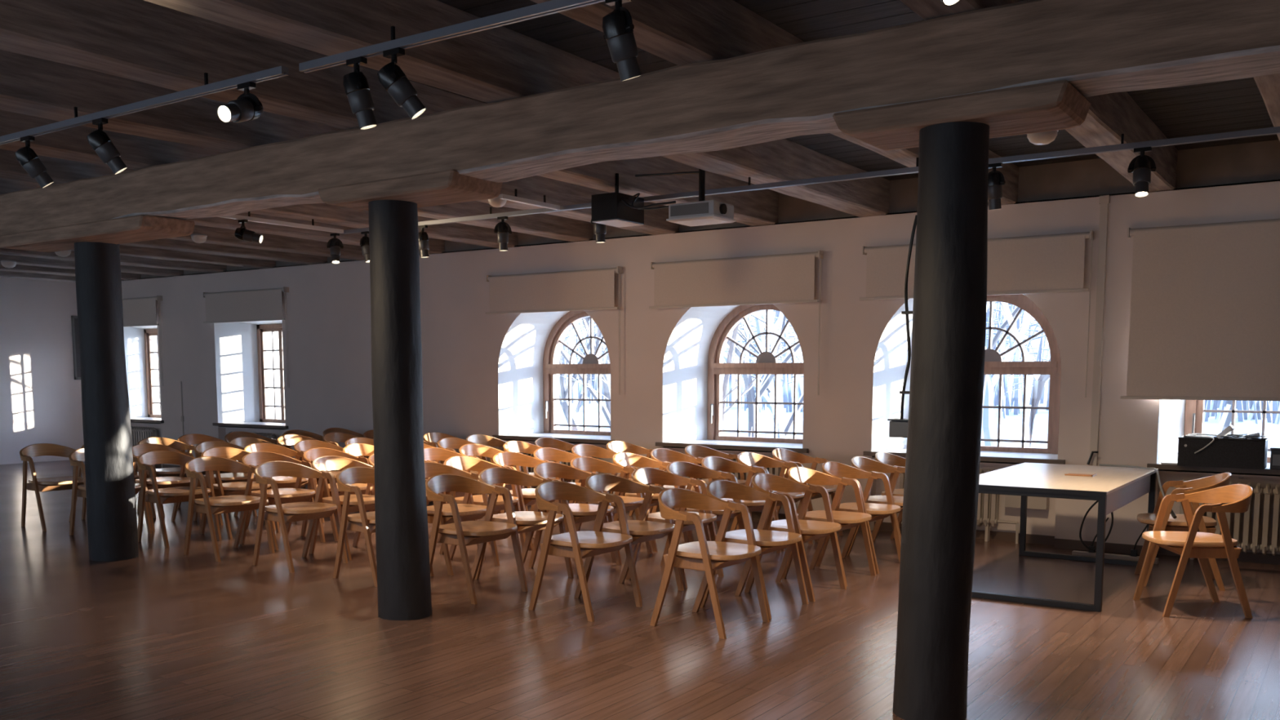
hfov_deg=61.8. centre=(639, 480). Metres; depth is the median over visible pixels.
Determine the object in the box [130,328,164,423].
window
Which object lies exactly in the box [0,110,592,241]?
joist
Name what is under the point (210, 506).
wooden armchair
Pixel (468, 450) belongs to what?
wooden armchair
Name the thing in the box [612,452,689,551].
wooden armchair
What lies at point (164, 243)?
joist
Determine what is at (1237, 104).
ceiling
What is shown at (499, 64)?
joist
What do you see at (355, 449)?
wooden armchair
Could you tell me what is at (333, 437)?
wooden armchair
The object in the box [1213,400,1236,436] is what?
bare tree
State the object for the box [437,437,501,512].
wooden armchair
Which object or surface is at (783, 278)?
roller blind
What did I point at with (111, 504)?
pillar
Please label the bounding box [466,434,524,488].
wooden armchair
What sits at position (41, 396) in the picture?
wall
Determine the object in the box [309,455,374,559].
wooden armchair
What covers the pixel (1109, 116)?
joist
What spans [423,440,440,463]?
wooden armchair
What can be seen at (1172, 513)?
cable
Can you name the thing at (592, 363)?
window
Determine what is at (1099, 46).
beam
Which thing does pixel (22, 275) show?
joist
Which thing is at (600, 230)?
track spotlight
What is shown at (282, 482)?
wooden armchair
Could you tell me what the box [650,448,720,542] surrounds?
wooden armchair
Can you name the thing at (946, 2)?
track spotlight
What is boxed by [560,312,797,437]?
bare tree
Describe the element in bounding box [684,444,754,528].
wooden armchair
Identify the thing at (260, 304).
roller blind
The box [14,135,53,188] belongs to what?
track spotlight
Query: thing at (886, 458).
wooden armchair
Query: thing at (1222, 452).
crate
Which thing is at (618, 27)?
track spotlight
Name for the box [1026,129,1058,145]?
ceiling lamp
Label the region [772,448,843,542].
wooden armchair
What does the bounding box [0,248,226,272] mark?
joist
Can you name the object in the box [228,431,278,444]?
radiator
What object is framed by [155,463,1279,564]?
baseboard
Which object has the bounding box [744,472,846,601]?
wooden armchair
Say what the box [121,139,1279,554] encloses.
wall
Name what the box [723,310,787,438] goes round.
bare tree
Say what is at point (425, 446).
wooden armchair
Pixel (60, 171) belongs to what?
joist
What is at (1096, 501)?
cable loop
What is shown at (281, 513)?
wooden armchair
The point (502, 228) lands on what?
track spotlight
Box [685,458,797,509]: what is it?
radiator
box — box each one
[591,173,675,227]
[887,418,908,437]
[1004,494,1048,510]
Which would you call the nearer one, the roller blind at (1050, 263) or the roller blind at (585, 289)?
the roller blind at (1050, 263)
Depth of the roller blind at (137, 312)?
15.73 m
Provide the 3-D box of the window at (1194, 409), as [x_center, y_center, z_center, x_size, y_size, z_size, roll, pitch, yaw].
[4.834,-0.811,8.073,1.665,1.515,0.745,4,7,34]
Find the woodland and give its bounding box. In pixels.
[559,302,1279,424]
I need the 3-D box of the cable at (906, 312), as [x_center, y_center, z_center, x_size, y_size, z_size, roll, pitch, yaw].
[1.134,-0.676,4.506,0.058,0.861,0.030,4,7,34]
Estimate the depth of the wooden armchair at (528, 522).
7.51 m
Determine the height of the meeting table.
0.735 m
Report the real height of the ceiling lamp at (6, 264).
0.086 m
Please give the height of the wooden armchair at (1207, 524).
0.762 m
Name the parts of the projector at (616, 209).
panel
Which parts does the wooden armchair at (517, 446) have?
leg, backrest, leg, seat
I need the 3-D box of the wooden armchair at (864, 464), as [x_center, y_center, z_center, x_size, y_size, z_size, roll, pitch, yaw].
[1.942,0.206,8.414,0.555,0.762,0.544,4,7,36]
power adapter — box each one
[1216,425,1235,438]
[1246,432,1260,439]
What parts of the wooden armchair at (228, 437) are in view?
backrest, leg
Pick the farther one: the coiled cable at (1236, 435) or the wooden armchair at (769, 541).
the coiled cable at (1236, 435)
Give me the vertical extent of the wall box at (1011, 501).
0.200 m
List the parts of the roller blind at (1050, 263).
rail, pull chain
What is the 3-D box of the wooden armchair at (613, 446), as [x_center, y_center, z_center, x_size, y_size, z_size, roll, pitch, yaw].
[-0.035,0.007,10.386,0.555,0.762,0.544,4,7,36]
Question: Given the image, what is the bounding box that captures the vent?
[670,202,708,216]
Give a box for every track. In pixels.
[0,66,288,145]
[217,211,343,233]
[298,0,604,73]
[342,126,1279,234]
[498,189,559,209]
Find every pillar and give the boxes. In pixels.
[74,241,138,561]
[368,200,431,620]
[893,121,989,719]
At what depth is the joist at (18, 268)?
14.82 m
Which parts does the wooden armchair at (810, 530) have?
leg, backrest, leg, leg, seat, leg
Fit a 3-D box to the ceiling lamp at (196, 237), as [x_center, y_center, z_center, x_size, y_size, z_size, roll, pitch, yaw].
[-4.399,-2.409,10.673,0.153,0.086,0.153,4,7,34]
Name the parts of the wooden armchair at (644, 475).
leg, backrest, leg, leg, seat, leg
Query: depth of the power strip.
8.18 m
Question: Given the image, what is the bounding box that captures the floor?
[0,459,1279,719]
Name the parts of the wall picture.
panel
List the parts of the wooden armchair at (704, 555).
leg, backrest, leg, leg, seat, leg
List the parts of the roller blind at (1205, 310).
rail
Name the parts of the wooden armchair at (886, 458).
leg, backrest, seat, leg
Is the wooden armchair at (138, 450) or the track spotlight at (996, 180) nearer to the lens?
the track spotlight at (996, 180)
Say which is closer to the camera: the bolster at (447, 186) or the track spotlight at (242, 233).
the bolster at (447, 186)
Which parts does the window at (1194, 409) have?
handle, sill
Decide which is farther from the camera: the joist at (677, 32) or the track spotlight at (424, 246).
the track spotlight at (424, 246)
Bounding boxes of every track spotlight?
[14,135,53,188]
[86,117,127,174]
[217,81,262,122]
[235,219,262,243]
[326,233,343,263]
[342,56,377,129]
[360,231,369,262]
[377,47,426,119]
[417,225,429,257]
[493,216,511,251]
[591,218,606,243]
[602,0,641,81]
[940,0,959,6]
[987,162,1005,209]
[1127,146,1155,197]
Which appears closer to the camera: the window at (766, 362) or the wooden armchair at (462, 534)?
the wooden armchair at (462, 534)
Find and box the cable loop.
[1079,500,1113,550]
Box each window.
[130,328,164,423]
[212,324,288,429]
[492,310,615,444]
[655,303,808,453]
[862,293,1065,464]
[1146,400,1279,476]
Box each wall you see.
[0,277,84,461]
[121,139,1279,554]
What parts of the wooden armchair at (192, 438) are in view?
backrest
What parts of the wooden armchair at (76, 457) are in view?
leg, leg, backrest, seat, leg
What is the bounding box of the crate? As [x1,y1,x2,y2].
[1177,435,1268,469]
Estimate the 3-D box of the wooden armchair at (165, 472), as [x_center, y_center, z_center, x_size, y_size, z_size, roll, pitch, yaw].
[-4.818,-0.051,10.963,0.555,0.762,0.544,4,7,35]
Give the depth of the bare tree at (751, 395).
25.19 m
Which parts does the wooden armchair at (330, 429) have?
backrest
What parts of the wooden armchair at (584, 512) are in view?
leg, backrest, leg, seat, leg, leg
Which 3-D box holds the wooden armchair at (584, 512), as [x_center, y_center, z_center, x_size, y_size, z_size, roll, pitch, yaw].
[-0.489,0.260,7.884,0.555,0.762,0.544,4,7,34]
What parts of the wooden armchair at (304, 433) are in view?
backrest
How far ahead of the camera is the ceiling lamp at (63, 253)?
11.89 m
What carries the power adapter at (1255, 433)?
on the coiled cable at (1236, 435)
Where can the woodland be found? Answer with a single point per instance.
(787, 380)
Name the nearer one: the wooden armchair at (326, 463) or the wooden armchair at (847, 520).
the wooden armchair at (847, 520)
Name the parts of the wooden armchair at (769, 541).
leg, backrest, leg, leg, seat, leg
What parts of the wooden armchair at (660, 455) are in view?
leg, backrest, leg, seat, leg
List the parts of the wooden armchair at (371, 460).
leg, backrest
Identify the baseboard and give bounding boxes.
[0,457,69,464]
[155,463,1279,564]
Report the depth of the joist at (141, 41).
5.19 m
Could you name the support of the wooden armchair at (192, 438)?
on the floor
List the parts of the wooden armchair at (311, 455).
leg, leg, backrest, seat, leg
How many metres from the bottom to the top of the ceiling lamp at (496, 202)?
0.086 m
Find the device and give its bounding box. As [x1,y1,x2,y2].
[1270,445,1279,469]
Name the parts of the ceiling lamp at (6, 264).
plate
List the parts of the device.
lid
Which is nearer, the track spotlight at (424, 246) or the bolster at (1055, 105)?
the bolster at (1055, 105)
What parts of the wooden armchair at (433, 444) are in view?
leg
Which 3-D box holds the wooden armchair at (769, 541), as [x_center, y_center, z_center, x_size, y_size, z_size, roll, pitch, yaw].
[0.691,0.394,6.551,0.555,0.762,0.544,4,7,36]
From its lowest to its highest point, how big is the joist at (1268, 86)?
0.315 m
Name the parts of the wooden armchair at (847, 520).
leg, backrest, leg, leg, seat, leg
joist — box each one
[0,0,778,226]
[0,49,679,235]
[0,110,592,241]
[0,149,518,248]
[0,177,444,254]
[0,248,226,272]
[0,254,183,276]
[0,262,141,279]
[0,271,75,282]
[71,244,275,268]
[119,238,327,264]
[143,0,889,217]
[168,225,364,260]
[529,0,1018,204]
[899,0,1177,191]
[1253,73,1279,141]
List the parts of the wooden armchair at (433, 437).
backrest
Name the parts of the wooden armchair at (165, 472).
leg, leg, backrest, seat, leg, leg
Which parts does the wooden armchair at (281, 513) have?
leg, leg, backrest, seat, leg, leg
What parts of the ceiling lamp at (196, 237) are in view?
plate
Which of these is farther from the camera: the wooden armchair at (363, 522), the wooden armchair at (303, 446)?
the wooden armchair at (303, 446)
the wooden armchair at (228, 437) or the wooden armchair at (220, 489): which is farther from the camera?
the wooden armchair at (228, 437)
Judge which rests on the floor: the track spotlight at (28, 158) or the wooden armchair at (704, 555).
the wooden armchair at (704, 555)
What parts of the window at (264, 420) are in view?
sill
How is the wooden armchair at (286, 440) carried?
on the floor
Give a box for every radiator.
[130,426,163,468]
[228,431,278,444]
[519,449,596,488]
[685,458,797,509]
[896,468,1018,543]
[1179,479,1279,559]
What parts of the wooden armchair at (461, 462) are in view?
leg, backrest, leg, seat, leg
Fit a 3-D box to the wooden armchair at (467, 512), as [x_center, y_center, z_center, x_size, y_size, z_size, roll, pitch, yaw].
[-1.400,0.260,7.880,0.555,0.762,0.544,4,7,36]
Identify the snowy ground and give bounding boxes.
[559,395,1279,456]
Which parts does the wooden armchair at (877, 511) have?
leg, backrest, leg, leg, seat, leg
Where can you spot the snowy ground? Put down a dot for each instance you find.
(1011, 426)
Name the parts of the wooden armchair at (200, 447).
leg, leg, backrest, seat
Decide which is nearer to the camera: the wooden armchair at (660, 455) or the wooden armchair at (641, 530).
the wooden armchair at (641, 530)
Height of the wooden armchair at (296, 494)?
0.762 m
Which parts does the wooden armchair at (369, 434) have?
backrest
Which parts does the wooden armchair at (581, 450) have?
backrest, leg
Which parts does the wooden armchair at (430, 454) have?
leg, backrest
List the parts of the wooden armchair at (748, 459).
leg, backrest, leg, leg, seat, leg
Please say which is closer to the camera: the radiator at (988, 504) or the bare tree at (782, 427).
the radiator at (988, 504)
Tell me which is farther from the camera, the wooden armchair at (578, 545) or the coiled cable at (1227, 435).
the coiled cable at (1227, 435)
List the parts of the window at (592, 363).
handle, sill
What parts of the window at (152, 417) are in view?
sill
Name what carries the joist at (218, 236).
attached to the ceiling
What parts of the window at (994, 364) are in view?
sill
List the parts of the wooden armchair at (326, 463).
leg, leg, backrest, seat, leg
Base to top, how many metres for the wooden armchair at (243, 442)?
0.762 m
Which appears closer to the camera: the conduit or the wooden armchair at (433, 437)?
the wooden armchair at (433, 437)
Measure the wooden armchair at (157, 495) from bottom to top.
0.762 m
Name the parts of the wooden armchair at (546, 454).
backrest, leg, seat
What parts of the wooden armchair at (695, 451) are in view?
backrest, seat, leg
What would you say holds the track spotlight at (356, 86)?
attached to the track at (553, 6)
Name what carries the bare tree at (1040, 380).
on the snowy ground
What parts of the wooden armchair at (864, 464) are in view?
leg, backrest, seat, leg, leg, leg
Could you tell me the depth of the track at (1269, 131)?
7.00 m
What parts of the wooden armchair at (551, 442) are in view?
backrest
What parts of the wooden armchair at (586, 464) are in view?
leg, backrest, leg, seat, leg, leg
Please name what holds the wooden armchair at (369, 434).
on the floor
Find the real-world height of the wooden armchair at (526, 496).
0.762 m
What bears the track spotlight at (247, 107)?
hanging from the track at (280, 71)
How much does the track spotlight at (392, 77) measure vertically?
0.265 m
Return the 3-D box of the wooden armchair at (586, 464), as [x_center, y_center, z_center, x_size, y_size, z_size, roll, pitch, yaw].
[-0.254,0.207,8.404,0.555,0.762,0.544,4,7,34]
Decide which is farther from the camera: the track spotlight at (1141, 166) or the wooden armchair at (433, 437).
the wooden armchair at (433, 437)
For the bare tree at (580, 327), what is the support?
on the snowy ground
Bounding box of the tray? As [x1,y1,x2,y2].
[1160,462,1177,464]
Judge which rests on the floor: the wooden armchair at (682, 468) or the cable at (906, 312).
the wooden armchair at (682, 468)
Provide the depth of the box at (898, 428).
4.53 m
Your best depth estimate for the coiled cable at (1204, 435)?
8.11 m
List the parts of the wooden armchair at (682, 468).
leg, backrest, leg, seat, leg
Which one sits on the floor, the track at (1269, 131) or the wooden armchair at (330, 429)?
the wooden armchair at (330, 429)
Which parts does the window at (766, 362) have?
handle, sill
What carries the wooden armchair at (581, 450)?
on the floor
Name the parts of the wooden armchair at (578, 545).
leg, leg, backrest, seat, leg, leg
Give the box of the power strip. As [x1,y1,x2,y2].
[1071,517,1159,564]
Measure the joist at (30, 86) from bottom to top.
0.314 m
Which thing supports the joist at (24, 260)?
attached to the ceiling
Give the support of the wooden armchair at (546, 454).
on the floor
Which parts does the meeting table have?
leg frame, leg frame, panel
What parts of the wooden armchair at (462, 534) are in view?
leg, leg, backrest, seat, leg, leg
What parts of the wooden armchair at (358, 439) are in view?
backrest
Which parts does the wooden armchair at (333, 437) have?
backrest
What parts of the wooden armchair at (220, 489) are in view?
leg, leg, backrest, seat, leg, leg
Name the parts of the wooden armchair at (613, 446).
backrest, leg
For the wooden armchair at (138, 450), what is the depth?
10.03 m
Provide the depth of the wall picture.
17.53 m
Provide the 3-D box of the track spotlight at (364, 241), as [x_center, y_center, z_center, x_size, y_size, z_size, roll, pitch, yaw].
[-2.508,-2.133,9.794,0.120,0.278,0.119,-2,6,-19]
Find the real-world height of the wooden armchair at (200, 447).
0.762 m
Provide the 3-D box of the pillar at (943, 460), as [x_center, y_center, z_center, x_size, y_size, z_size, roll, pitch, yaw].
[1.232,-0.221,4.382,0.329,2.420,0.302,4,7,34]
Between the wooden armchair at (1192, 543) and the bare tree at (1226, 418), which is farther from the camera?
the bare tree at (1226, 418)
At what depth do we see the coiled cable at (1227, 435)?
7.99 m
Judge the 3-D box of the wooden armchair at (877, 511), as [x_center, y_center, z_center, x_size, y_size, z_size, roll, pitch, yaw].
[1.634,0.253,7.945,0.555,0.762,0.544,4,7,36]
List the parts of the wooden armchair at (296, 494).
leg, leg, backrest, seat, leg, leg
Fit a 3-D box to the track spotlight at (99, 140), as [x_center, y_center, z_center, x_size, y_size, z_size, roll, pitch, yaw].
[-2.730,-1.702,5.470,0.146,0.269,0.170,4,7,34]
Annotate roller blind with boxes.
[122,295,163,386]
[202,286,289,387]
[484,266,622,395]
[648,250,823,395]
[859,230,1093,397]
[1120,218,1279,400]
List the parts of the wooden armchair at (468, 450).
backrest, leg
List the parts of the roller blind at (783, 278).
rail, pull chain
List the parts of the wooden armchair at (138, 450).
leg, backrest, seat, leg, leg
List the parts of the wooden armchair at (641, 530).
leg, backrest, leg, leg, seat, leg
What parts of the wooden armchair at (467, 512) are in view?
leg, backrest, seat, leg, leg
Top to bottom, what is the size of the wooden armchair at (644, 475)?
0.762 m
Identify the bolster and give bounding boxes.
[0,214,195,252]
[317,168,502,210]
[832,80,1090,151]
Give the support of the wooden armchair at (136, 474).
on the floor
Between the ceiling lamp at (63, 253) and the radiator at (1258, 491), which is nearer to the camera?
the radiator at (1258, 491)
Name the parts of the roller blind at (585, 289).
rail, pull chain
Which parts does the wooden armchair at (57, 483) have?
leg, leg, backrest, seat, leg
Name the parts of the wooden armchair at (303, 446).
leg, backrest, seat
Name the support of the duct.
attached to the wall at (482, 373)
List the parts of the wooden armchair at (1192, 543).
leg, seat, leg, leg, backrest, leg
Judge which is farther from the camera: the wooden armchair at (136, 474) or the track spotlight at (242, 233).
the wooden armchair at (136, 474)
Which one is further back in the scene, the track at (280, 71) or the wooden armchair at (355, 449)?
the wooden armchair at (355, 449)
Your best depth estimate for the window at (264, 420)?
15.13 m
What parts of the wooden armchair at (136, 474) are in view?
leg, leg, seat, leg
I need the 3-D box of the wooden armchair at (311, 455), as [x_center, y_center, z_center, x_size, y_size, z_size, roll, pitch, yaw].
[-2.649,0.105,9.412,0.555,0.762,0.544,4,7,34]
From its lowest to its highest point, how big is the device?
0.158 m
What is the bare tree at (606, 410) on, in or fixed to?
on the snowy ground
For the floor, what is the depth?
5.83 m
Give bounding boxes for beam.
[0,0,1279,235]
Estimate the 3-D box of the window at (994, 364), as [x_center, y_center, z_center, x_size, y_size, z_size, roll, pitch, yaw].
[2.927,-0.942,9.366,1.720,1.515,0.745,4,7,34]
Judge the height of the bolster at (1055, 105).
0.095 m
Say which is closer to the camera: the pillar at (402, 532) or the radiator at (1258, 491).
the pillar at (402, 532)
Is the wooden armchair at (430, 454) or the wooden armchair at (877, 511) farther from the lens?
the wooden armchair at (430, 454)
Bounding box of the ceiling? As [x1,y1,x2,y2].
[366,0,1278,184]
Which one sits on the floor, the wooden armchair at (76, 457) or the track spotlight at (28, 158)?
the wooden armchair at (76, 457)
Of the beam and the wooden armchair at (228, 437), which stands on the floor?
the wooden armchair at (228, 437)
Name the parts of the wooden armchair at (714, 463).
leg, backrest, leg, seat, leg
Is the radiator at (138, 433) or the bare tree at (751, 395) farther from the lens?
the bare tree at (751, 395)
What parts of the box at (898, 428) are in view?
lid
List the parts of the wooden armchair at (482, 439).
backrest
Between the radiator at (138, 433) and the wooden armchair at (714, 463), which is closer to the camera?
the wooden armchair at (714, 463)
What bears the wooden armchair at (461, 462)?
on the floor
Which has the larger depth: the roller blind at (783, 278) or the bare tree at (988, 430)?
the bare tree at (988, 430)
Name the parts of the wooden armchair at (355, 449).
backrest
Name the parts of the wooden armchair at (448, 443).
backrest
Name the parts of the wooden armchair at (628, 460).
leg, backrest, seat, leg, leg, leg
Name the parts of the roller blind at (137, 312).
rail, pull chain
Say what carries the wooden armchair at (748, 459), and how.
on the floor
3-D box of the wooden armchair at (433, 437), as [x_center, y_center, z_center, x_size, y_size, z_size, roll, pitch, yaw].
[-2.112,-0.146,11.911,0.555,0.762,0.544,4,7,34]
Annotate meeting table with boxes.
[971,462,1158,612]
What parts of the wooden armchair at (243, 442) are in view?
backrest, leg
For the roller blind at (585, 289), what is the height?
1.305 m
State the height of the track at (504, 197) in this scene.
0.091 m
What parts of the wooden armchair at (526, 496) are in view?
leg, leg, backrest, seat, leg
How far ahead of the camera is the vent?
7.23 m
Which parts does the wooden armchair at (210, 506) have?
leg, leg, backrest, seat, leg, leg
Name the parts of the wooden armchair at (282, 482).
backrest, seat, leg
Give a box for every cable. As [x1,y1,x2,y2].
[899,214,916,418]
[1098,463,1176,518]
[1186,432,1217,453]
[1215,433,1248,439]
[1222,434,1265,439]
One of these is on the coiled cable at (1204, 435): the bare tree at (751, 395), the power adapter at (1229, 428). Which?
the power adapter at (1229, 428)
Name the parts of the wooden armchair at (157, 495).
leg, leg, backrest, seat, leg, leg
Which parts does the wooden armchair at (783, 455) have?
leg, backrest, leg, leg, seat, leg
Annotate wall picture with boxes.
[71,315,80,379]
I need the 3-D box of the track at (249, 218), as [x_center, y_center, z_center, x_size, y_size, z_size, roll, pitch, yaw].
[-3.128,-2.274,9.348,0.036,0.091,1.330,4,7,34]
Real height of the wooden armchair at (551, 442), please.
0.762 m
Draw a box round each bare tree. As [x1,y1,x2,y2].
[559,320,607,430]
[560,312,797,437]
[560,316,610,429]
[564,319,596,342]
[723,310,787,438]
[725,311,803,438]
[726,310,800,436]
[982,302,1020,417]
[982,302,1033,446]
[1000,302,1050,447]
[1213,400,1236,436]
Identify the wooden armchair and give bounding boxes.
[19,443,84,531]
[68,448,151,535]
[80,444,155,519]
[132,443,201,531]
[137,436,196,516]
[137,450,222,547]
[177,433,230,475]
[183,456,275,561]
[193,440,254,524]
[200,446,279,539]
[224,431,277,473]
[228,436,285,515]
[240,451,325,550]
[244,442,313,529]
[252,461,347,573]
[276,434,336,471]
[281,429,323,488]
[293,439,359,522]
[300,447,373,541]
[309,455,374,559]
[322,431,364,471]
[323,427,366,457]
[333,466,433,586]
[342,443,373,511]
[345,436,373,457]
[363,429,373,458]
[364,453,440,544]
[423,431,481,494]
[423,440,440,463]
[423,443,439,506]
[423,447,482,503]
[424,462,499,575]
[425,473,528,604]
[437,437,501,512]
[440,455,525,560]
[458,443,528,514]
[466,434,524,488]
[475,466,573,586]
[488,451,568,551]
[500,440,564,513]
[528,462,622,573]
[528,480,642,622]
[533,447,604,534]
[534,437,591,487]
[570,456,652,562]
[571,444,639,519]
[585,473,684,603]
[606,440,662,515]
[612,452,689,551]
[626,466,724,587]
[649,488,769,639]
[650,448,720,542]
[660,461,745,573]
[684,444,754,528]
[700,480,808,618]
[701,456,781,553]
[736,452,813,551]
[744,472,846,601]
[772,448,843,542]
[782,466,876,586]
[815,461,901,573]
[846,456,905,555]
[871,452,906,538]
[1133,484,1253,617]
[1134,471,1231,591]
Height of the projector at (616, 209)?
0.356 m
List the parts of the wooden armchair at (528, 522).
leg, leg, backrest, seat, leg, leg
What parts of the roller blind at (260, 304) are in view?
rail, pull chain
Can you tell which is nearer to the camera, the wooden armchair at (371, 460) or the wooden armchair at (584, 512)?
the wooden armchair at (584, 512)
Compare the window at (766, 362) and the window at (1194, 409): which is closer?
the window at (1194, 409)
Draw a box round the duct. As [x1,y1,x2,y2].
[1086,195,1110,466]
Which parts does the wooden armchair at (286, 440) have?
leg, backrest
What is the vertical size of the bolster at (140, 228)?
0.095 m
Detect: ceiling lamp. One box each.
[0,260,16,267]
[54,249,71,257]
[191,233,207,243]
[488,195,506,207]
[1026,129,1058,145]
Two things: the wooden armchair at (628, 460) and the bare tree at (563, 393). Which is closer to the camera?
the wooden armchair at (628, 460)
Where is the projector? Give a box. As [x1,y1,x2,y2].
[635,168,736,226]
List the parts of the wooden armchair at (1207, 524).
leg, leg, seat, leg, backrest, leg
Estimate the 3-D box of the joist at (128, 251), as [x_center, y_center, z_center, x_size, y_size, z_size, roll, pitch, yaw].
[-8.191,-2.476,9.383,0.241,0.316,11.820,4,7,34]
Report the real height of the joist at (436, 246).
0.316 m
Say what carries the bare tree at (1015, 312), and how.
on the snowy ground
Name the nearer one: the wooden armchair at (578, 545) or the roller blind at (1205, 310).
the wooden armchair at (578, 545)
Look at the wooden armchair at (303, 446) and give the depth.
10.66 m
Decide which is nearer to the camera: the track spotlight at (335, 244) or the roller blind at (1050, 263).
the roller blind at (1050, 263)
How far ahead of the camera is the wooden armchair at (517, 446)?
10.53 m
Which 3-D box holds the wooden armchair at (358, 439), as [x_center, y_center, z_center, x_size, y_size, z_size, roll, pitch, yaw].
[-2.713,-0.051,10.963,0.555,0.762,0.544,4,7,35]
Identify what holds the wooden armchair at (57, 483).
on the floor
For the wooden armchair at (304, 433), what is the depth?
12.60 m
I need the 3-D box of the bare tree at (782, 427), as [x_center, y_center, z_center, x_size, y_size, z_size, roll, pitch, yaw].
[3.429,-4.263,31.601,4.622,10.552,9.708,-5,8,-40]
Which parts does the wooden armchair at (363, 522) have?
leg, backrest, seat, leg, leg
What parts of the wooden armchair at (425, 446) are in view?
backrest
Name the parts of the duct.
wall bracket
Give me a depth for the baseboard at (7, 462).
17.14 m
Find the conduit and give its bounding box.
[180,381,184,435]

